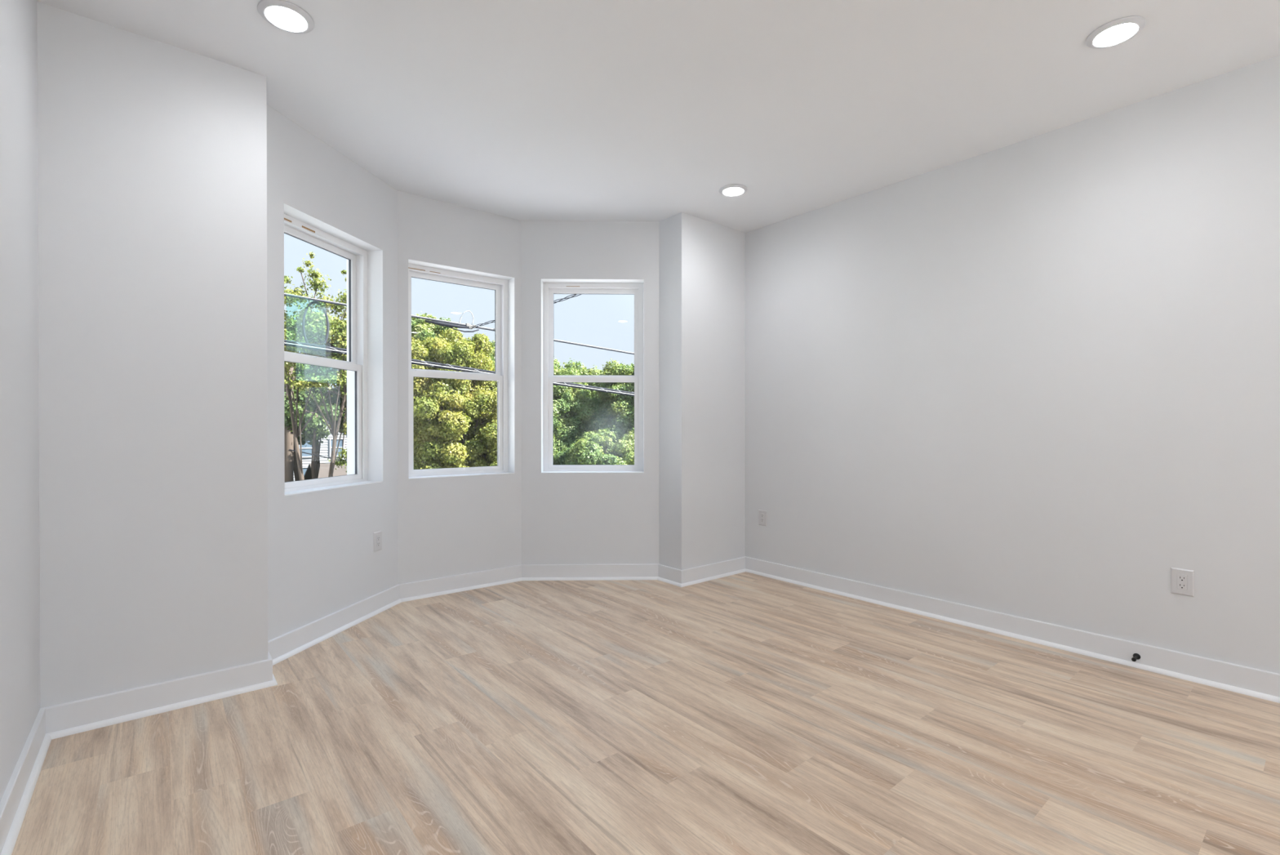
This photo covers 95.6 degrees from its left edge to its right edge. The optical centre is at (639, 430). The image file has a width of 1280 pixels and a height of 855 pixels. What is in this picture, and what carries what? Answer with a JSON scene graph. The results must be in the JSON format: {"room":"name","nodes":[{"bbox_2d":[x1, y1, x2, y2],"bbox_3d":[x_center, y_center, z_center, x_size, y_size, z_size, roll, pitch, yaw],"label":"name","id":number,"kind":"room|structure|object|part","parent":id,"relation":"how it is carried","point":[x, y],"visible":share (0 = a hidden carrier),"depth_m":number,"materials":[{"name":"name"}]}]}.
{"room":"empty living room","nodes":[
{"label":"empty living room","id":0,"kind":"room"},
{"bbox_2d":[0,0,39,800],"bbox_3d":[0.202,-0.170,-0.925,0.210,2.840,7.938,0,0,-40],"label":"wall","id":1,"kind":"structure","parent":0,"point":[20,553],"depth_m":1.74,"materials":[{"name":"paint"}]},
{"bbox_2d":[0,707,51,854],"bbox_3d":[0.295,1.045,-0.843,0.031,0.108,7.518,0,0,-40],"label":"baseboard","id":2,"kind":"structure","parent":1,"relation":"attached to","point":[15,799],"depth_m":1.69,"materials":[{"name":"white paint"}]},
{"bbox_2d":[37,1,267,707],"bbox_3d":[-1.998,-0.183,2.270,0.891,2.840,0.210,0,0,-40],"label":"wall","id":3,"kind":"structure","parent":0,"point":[152,153],"depth_m":2.23,"materials":[{"name":"paint"}]},
{"bbox_2d":[43,658,277,739],"bbox_3d":[-1.829,1.032,2.259,0.712,0.108,0.031,0,0,-40],"label":"baseboard","id":4,"kind":"structure","parent":3,"relation":"attached to","point":[64,719],"depth_m":2.23,"materials":[{"name":"white paint"}]},
{"bbox_2d":[266,104,398,640],"bbox_3d":[-1.734,-0.187,3.161,0.210,2.840,1.211,0,0,11],"label":"wall","id":5,"kind":"structure","parent":0,"point":[322,561],"depth_m":3.09,"materials":[{"name":"paint"}]},
{"bbox_2d":[284,213,382,495],"bbox_3d":[-1.742,-0.386,3.167,0.221,1.402,0.748,0,0,11],"label":"window","id":6,"kind":"structure","parent":5,"relation":"in","point":[356,364],"depth_m":3.48,"materials":[{"name":"white plastic"}]},
{"bbox_3d":[-1.800,-0.713,3.178,0.030,0.688,0.686,0,0,11],"label":"sash","id":7,"kind":"part","parent":6,"relation":"part of","materials":[{"name":"white plastic"}]},
{"bbox_3d":[-1.761,-0.048,3.173,0.033,0.686,0.686,0,0,11],"label":"sash","id":8,"kind":"part","parent":6,"relation":"part of","materials":[{"name":"white plastic"}]},
{"bbox_3d":[-1.683,0.311,3.158,0.100,0.005,0.747,0,0,11],"label":"sill","id":9,"kind":"part","parent":6,"relation":"part of","materials":[{"name":"white paint"}]},
{"bbox_2d":[267,584,401,665],"bbox_3d":[-1.614,1.028,3.153,0.031,0.108,1.033,0,0,11],"label":"baseboard","id":10,"kind":"structure","parent":5,"relation":"attached to","point":[286,645],"depth_m":3.06,"materials":[{"name":"white paint"}]},
{"bbox_2d":[373,530,382,551],"bbox_3d":[-1.563,0.662,3.462,0.007,0.115,0.077,0,0,11],"label":"wall outlet","id":11,"kind":"object","parent":5,"relation":"attached to","point":[377,535],"visible":1,"depth_m":3.45,"materials":[{"name":"white plastic"}]},
{"bbox_2d":[376,534,380,546],"bbox_3d":[-1.562,0.662,3.462,0.006,0.066,0.033,0,0,11],"label":"receptacle","id":12,"kind":"object","parent":11,"relation":"attached to","point":[378,536],"depth_m":3.46,"materials":[{"name":"white plastic"}]},
{"bbox_2d":[397,190,521,583],"bbox_3d":[-1.259,-0.191,4.002,1.000,2.840,0.210,0,0,-38],"label":"wall","id":13,"kind":"structure","parent":0,"point":[448,526],"depth_m":3.89,"materials":[{"name":"paint"}]},
{"bbox_2d":[398,564,522,601],"bbox_3d":[-1.182,1.025,3.914,0.853,0.108,0.031,0,0,-38],"label":"baseboard","id":14,"kind":"structure","parent":13,"relation":"attached to","point":[414,590],"depth_m":3.89,"materials":[{"name":"white paint"}]},
{"bbox_3d":[-1.177,1.070,3.909,0.843,0.019,0.017,0,0,-38],"label":"shoe molding","id":15,"kind":"part","parent":14,"relation":"part of","materials":[{"name":"white paint"}]},
{"bbox_2d":[408,263,514,479],"bbox_3d":[-1.258,-0.390,4.014,0.735,1.402,0.221,0,0,-38],"label":"window","id":16,"kind":"structure","parent":13,"relation":"in","point":[500,286],"depth_m":4.11,"materials":[{"name":"white plastic"}]},
{"bbox_3d":[-1.294,-0.717,4.059,0.673,0.688,0.030,0,0,-38],"label":"sash","id":17,"kind":"part","parent":16,"relation":"part of","materials":[{"name":"white plastic"}]},
{"bbox_3d":[-1.269,-0.052,4.031,0.673,0.686,0.033,0,0,-38],"label":"sash","id":18,"kind":"part","parent":16,"relation":"part of","materials":[{"name":"white plastic"}]},
{"bbox_3d":[-1.220,0.308,3.970,0.734,0.005,0.100,0,0,-38],"label":"sill","id":19,"kind":"part","parent":16,"relation":"part of","materials":[{"name":"white paint"}]},
{"bbox_2d":[520,220,658,564],"bbox_3d":[-0.345,-0.192,4.301,1.167,2.840,0.210,0,0,-1],"label":"wall","id":20,"kind":"structure","parent":0,"point":[567,517],"depth_m":4.20,"materials":[{"name":"paint"}]},
{"bbox_2d":[521,564,657,580],"bbox_3d":[-0.359,1.024,4.186,0.995,0.108,0.031,0,0,-1],"label":"baseboard","id":21,"kind":"structure","parent":20,"relation":"attached to","point":[529,571],"depth_m":4.18,"materials":[{"name":"white paint"}]},
{"bbox_3d":[-0.359,1.069,4.178,0.983,0.019,0.017,0,0,-1],"label":"shoe molding","id":22,"kind":"part","parent":21,"relation":"part of","materials":[{"name":"white paint"}]},
{"bbox_2d":[541,282,644,472],"bbox_3d":[-0.345,-0.391,4.310,0.742,1.402,0.221,0,0,-1],"label":"window","id":23,"kind":"structure","parent":20,"relation":"in","point":[549,289],"depth_m":4.31,"materials":[{"name":"white plastic"}]},
{"bbox_3d":[-0.344,0.307,4.252,0.741,0.005,0.100,0,0,-1],"label":"sill","id":24,"kind":"part","parent":23,"relation":"part of","materials":[{"name":"white paint"}]},
{"bbox_3d":[-0.346,-0.718,4.367,0.680,0.688,0.030,0,0,-1],"label":"sash","id":25,"kind":"part","parent":23,"relation":"part of","materials":[{"name":"white plastic"}]},
{"bbox_3d":[-0.345,-0.053,4.330,0.680,0.686,0.033,0,0,-1],"label":"sash","id":26,"kind":"part","parent":23,"relation":"part of","materials":[{"name":"white plastic"}]},
{"bbox_2d":[11,571,1279,854],"bbox_3d":[1.465,1.093,0.692,3.790,0.001,8.392,0,0,-40],"label":"floor","id":27,"kind":"structure","parent":0,"point":[744,713],"depth_m":2.02,"materials":[{"name":"wood"}]},
{"bbox_2d":[36,0,1279,232],"bbox_3d":[1.465,-1.547,0.681,3.790,0.100,8.392,0,0,-40],"label":"ceiling","id":28,"kind":"structure","parent":0,"point":[586,110],"depth_m":2.50,"materials":[{"name":"paint"}]},
{"bbox_2d":[257,0,314,33],"bbox_3d":[-1.283,-1.494,2.105,0.177,0.017,0.177,0,0,-40],"label":"recessed light","id":29,"kind":"object","parent":28,"relation":"in","point":[283,15],"visible":1,"depth_m":2.09,"materials":[{"name":"white plastic"}]},
{"bbox_2d":[265,5,306,31],"bbox_3d":[-1.283,-1.489,2.105,0.129,0.008,0.129,0,0,-40],"label":"diffuser","id":30,"kind":"object","parent":29,"relation":"attached to","point":[286,18],"depth_m":2.09,"materials":[{"name":"white plastic"}]},
{"bbox_2d":[719,183,747,195],"bbox_3d":[0.586,-1.500,3.644,0.177,0.017,0.177,0,0,-40],"label":"recessed light","id":31,"kind":"object","parent":28,"relation":"in","point":[735,189],"visible":1,"depth_m":3.61,"materials":[{"name":"white plastic"}]},
{"bbox_2d":[723,187,743,195],"bbox_3d":[0.586,-1.496,3.644,0.129,0.008,0.129,0,0,-40],"label":"diffuser","id":32,"kind":"object","parent":31,"relation":"attached to","point":[726,191],"depth_m":3.63,"materials":[{"name":"white plastic"}]},
{"bbox_2d":[1085,15,1146,48],"bbox_3d":[1.795,-1.494,2.191,0.177,0.017,0.177,0,0,-40],"label":"recessed light","id":33,"kind":"object","parent":28,"relation":"in","point":[1120,30],"visible":1,"depth_m":2.17,"materials":[{"name":"white plastic"}]},
{"bbox_2d":[1093,22,1137,46],"bbox_3d":[1.795,-1.490,2.191,0.129,0.008,0.129,0,0,-40],"label":"diffuser","id":34,"kind":"object","parent":33,"relation":"attached to","point":[1114,33],"depth_m":2.18,"materials":[{"name":"white plastic"}]},
{"bbox_2d":[658,212,681,569],"bbox_3d":[0.262,-0.192,4.222,0.210,2.840,0.338,0,0,-40],"label":"wall","id":35,"kind":"structure","parent":0,"point":[670,228],"depth_m":4.12,"materials":[{"name":"paint"}]},
{"bbox_2d":[657,564,681,586],"bbox_3d":[0.211,1.024,4.099,0.031,0.108,0.267,0,0,-40],"label":"baseboard","id":36,"kind":"structure","parent":35,"relation":"attached to","point":[669,575],"depth_m":4.09,"materials":[{"name":"white paint"}]},
{"bbox_3d":[0.208,1.069,4.092,0.016,0.019,0.260,0,0,-40],"label":"shoe molding","id":37,"kind":"part","parent":36,"relation":"part of","materials":[{"name":"white paint"}]},
{"bbox_2d":[681,212,745,569],"bbox_3d":[0.562,-0.192,4.388,0.883,2.840,0.210,0,0,-40],"label":"wall","id":38,"kind":"structure","parent":0,"point":[713,254],"depth_m":4.22,"materials":[{"name":"paint"}]},
{"bbox_2d":[681,555,745,586],"bbox_3d":[0.546,1.024,4.223,0.704,0.108,0.031,0,0,-40],"label":"baseboard","id":39,"kind":"structure","parent":38,"relation":"attached to","point":[700,574],"depth_m":4.21,"materials":[{"name":"white paint"}]},
{"bbox_3d":[0.545,1.069,4.213,0.690,0.019,0.016,0,0,-40],"label":"shoe molding","id":40,"kind":"part","parent":39,"relation":"part of","materials":[{"name":"white paint"}]},
{"bbox_2d":[745,54,1279,673],"bbox_3d":[3.284,-0.181,1.625,0.210,2.840,7.938,0,0,-40],"label":"wall","id":41,"kind":"structure","parent":0,"point":[1037,378],"depth_m":2.91,"materials":[{"name":"paint"}]},
{"bbox_2d":[758,509,767,525],"bbox_3d":[0.914,0.652,4.324,0.007,0.115,0.077,0,0,-40],"label":"wall outlet","id":42,"kind":"object","parent":41,"relation":"attached to","point":[762,514],"visible":1,"depth_m":4.32,"materials":[{"name":"white plastic"}]},
{"bbox_2d":[760,512,764,522],"bbox_3d":[0.913,0.652,4.323,0.006,0.066,0.033,0,0,-40],"label":"receptacle","id":43,"kind":"object","parent":42,"relation":"attached to","point":[762,513],"depth_m":4.32,"materials":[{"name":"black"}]},
{"bbox_2d":[745,555,1279,702],"bbox_3d":[3.192,1.035,1.553,0.031,0.108,7.518,0,0,-40],"label":"baseboard","id":44,"kind":"structure","parent":41,"relation":"attached to","point":[1249,681],"depth_m":2.91,"materials":[{"name":"white paint"}]},
{"bbox_2d":[1131,653,1140,661],"bbox_3d":[2.251,1.036,2.637,0.069,0.028,0.028,0,0,-40],"label":"door stop","id":45,"kind":"object","parent":44,"relation":"attached to","point":[1135,655],"visible":1,"depth_m":2.65,"materials":[{"name":"black rubber"}]},
{"bbox_2d":[1170,567,1194,596],"bbox_3d":[2.382,0.667,2.548,0.007,0.115,0.077,0,0,-40],"label":"wall outlet","id":46,"kind":"object","parent":41,"relation":"attached to","point":[1182,580],"visible":1,"depth_m":2.54,"materials":[{"name":"white plastic"}]},
{"bbox_2d":[1177,573,1187,590],"bbox_3d":[2.382,0.667,2.548,0.006,0.066,0.033,0,0,-40],"label":"receptacle","id":47,"kind":"object","parent":46,"relation":"attached to","point":[1182,579],"depth_m":2.55,"materials":[{"name":"white plastic"}]},
{"bbox_3d":[-1.772,-0.185,2.530,0.210,2.840,0.324,0,0,-40],"label":"wall","id":48,"kind":"structure","parent":0,"visible":0},
{"bbox_2d":[267,650,276,681],"bbox_3d":[-1.638,1.031,2.562,0.031,0.108,0.254,0,0,-40],"label":"baseboard","id":49,"kind":"structure","parent":48,"relation":"attached to","point":[268,654],"depth_m":2.50,"materials":[{"name":"white paint"}]},
{"label":"outside","id":50,"kind":"structure","parent":0,"visible":0},
{"bbox_2d":[284,293,634,354],"bbox_3d":[-2.654,-1.683,9.477,36.001,1.846,0.060,0,0,-40],"label":"power line","id":51,"kind":"object","parent":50,"point":[442,322],"visible":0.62,"depth_m":9.21,"materials":[{"name":"black rubber"}]},
{"bbox_2d":[472,293,582,328],"bbox_3d":[-0.793,-1.704,7.202,0.383,0.174,5.875,0,0,-38],"label":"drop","id":52,"kind":"object","parent":51,"relation":"attached to","point":[566,298],"visible":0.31,"depth_m":7.79,"materials":[{"name":"black"}]},
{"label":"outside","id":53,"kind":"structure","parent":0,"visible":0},
{"bbox_3d":[-35.580,4.234,74.410,200.000,0.300,240.000,0,0,-40],"label":"ground","id":54,"kind":"structure","parent":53,"visible":0},
{"bbox_2d":[284,371,344,478],"bbox_3d":[-10.475,1.265,17.544,2.880,6.232,1.942,0,0,-40],"label":"tree","id":55,"kind":"object","parent":54,"relation":"on","point":[315,424],"visible":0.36,"depth_m":17.75,"materials":[{"name":"green plant"}]},
{"bbox_2d":[284,251,346,479],"bbox_3d":[-7.767,0.064,13.811,2.931,8.658,1.840,0,0,-27],"label":"tree","id":56,"kind":"object","parent":54,"relation":"on","point":[315,323],"visible":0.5,"depth_m":13.74,"materials":[{"name":"green plant"}]},
{"bbox_2d":[284,320,346,480],"bbox_3d":[-12.159,0.171,20.562,5.606,8.404,2.760,0,0,-30],"label":"tree","id":57,"kind":"object","parent":54,"relation":"on","point":[334,397],"visible":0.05,"depth_m":20.67,"materials":[{"name":"green plant"}]},
{"bbox_2d":[284,363,346,481],"bbox_3d":[-7.972,1.111,20.254,1.670,6.401,9.442,0,0,31],"label":"tree","id":58,"kind":"object","parent":54,"relation":"on","point":[289,438],"visible":0.14,"depth_m":17.22,"materials":[{"name":"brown plant"}]},
{"bbox_2d":[293,400,346,480],"bbox_3d":[-22.532,1.187,37.756,6.500,6.100,7.500,0,0,-40],"label":"house","id":59,"kind":"structure","parent":54,"relation":"on","point":[326,447],"depth_m":35.80,"materials":[{"name":"grey"}]},
{"bbox_3d":[-20.229,2.773,35.135,0.720,1.050,0.015,0,0,-40],"label":"pane","id":60,"kind":"part","parent":59,"relation":"part of","materials":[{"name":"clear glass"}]},
{"bbox_3d":[-20.229,1.073,35.128,0.720,1.050,0.015,0,0,-40],"label":"pane","id":61,"kind":"part","parent":59,"relation":"part of","materials":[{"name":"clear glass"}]},
{"bbox_3d":[-18.919,1.069,36.212,0.720,1.050,0.015,0,0,-40],"label":"pane","id":62,"kind":"part","parent":59,"relation":"part of","materials":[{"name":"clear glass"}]},
{"bbox_2d":[303,462,346,479],"bbox_3d":[-14.632,2.967,30.801,5.100,2.600,4.700,0,0,-40],"label":"fence","id":63,"kind":"object","parent":54,"relation":"on","point":[324,467],"visible":0.07,"depth_m":29.47,"materials":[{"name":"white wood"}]},
{"bbox_2d":[333,311,463,437],"bbox_3d":[-8.088,-0.011,20.666,5.225,8.760,3.049,0,0,-24],"label":"tree","id":64,"kind":"object","parent":54,"relation":"on","point":[420,329],"visible":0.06,"depth_m":20.47,"materials":[{"name":"green plant"}]},
{"bbox_2d":[411,328,497,469],"bbox_3d":[-5.412,0.811,16.726,4.925,7.193,3.384,0,0,-17],"label":"tree","id":65,"kind":"object","parent":54,"relation":"on","point":[450,430],"visible":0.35,"depth_m":15.78,"materials":[{"name":"green plant"}]},
{"bbox_2d":[483,340,562,370],"bbox_3d":[-6.524,0.122,26.006,7.915,8.474,4.685,0,0,-22],"label":"tree","id":66,"kind":"object","parent":54,"relation":"on","point":[557,366],"visible":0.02,"depth_m":26.11,"materials":[{"name":"green plant"}]},
{"bbox_2d":[484,363,602,461],"bbox_3d":[-3.557,0.700,21.521,6.302,7.358,3.989,0,0,-15],"label":"tree","id":67,"kind":"object","parent":54,"relation":"on","point":[578,402],"visible":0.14,"depth_m":21.14,"materials":[{"name":"green plant"}]},
{"bbox_2d":[556,359,604,435],"bbox_3d":[-2.701,0.377,28.605,7.984,7.987,4.772,0,0,-18],"label":"tree","id":68,"kind":"object","parent":54,"relation":"on","point":[583,371],"visible":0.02,"depth_m":28.71,"materials":[{"name":"green plant"}]},
{"bbox_2d":[553,428,634,464],"bbox_3d":[-0.760,2.269,17.183,5.571,4.646,3.524,0,0,-10],"label":"tree","id":69,"kind":"object","parent":54,"relation":"on","point":[588,450],"visible":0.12,"depth_m":17.19,"materials":[{"name":"green plant"}]},
{"bbox_2d":[586,358,634,464],"bbox_3d":[0.754,0.861,21.453,6.157,7.043,4.096,0,0,-3],"label":"tree","id":70,"kind":"object","parent":54,"relation":"on","point":[615,414],"visible":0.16,"depth_m":20.78,"materials":[{"name":"green plant"}]},
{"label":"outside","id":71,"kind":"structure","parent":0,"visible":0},
{"bbox_2d":[284,301,634,395],"bbox_3d":[-2.657,-0.966,9.484,36.003,2.904,0.084,0,0,-40],"label":"power line","id":72,"kind":"object","parent":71,"point":[314,347],"visible":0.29,"depth_m":8.91,"materials":[{"name":"black"}]}
]}

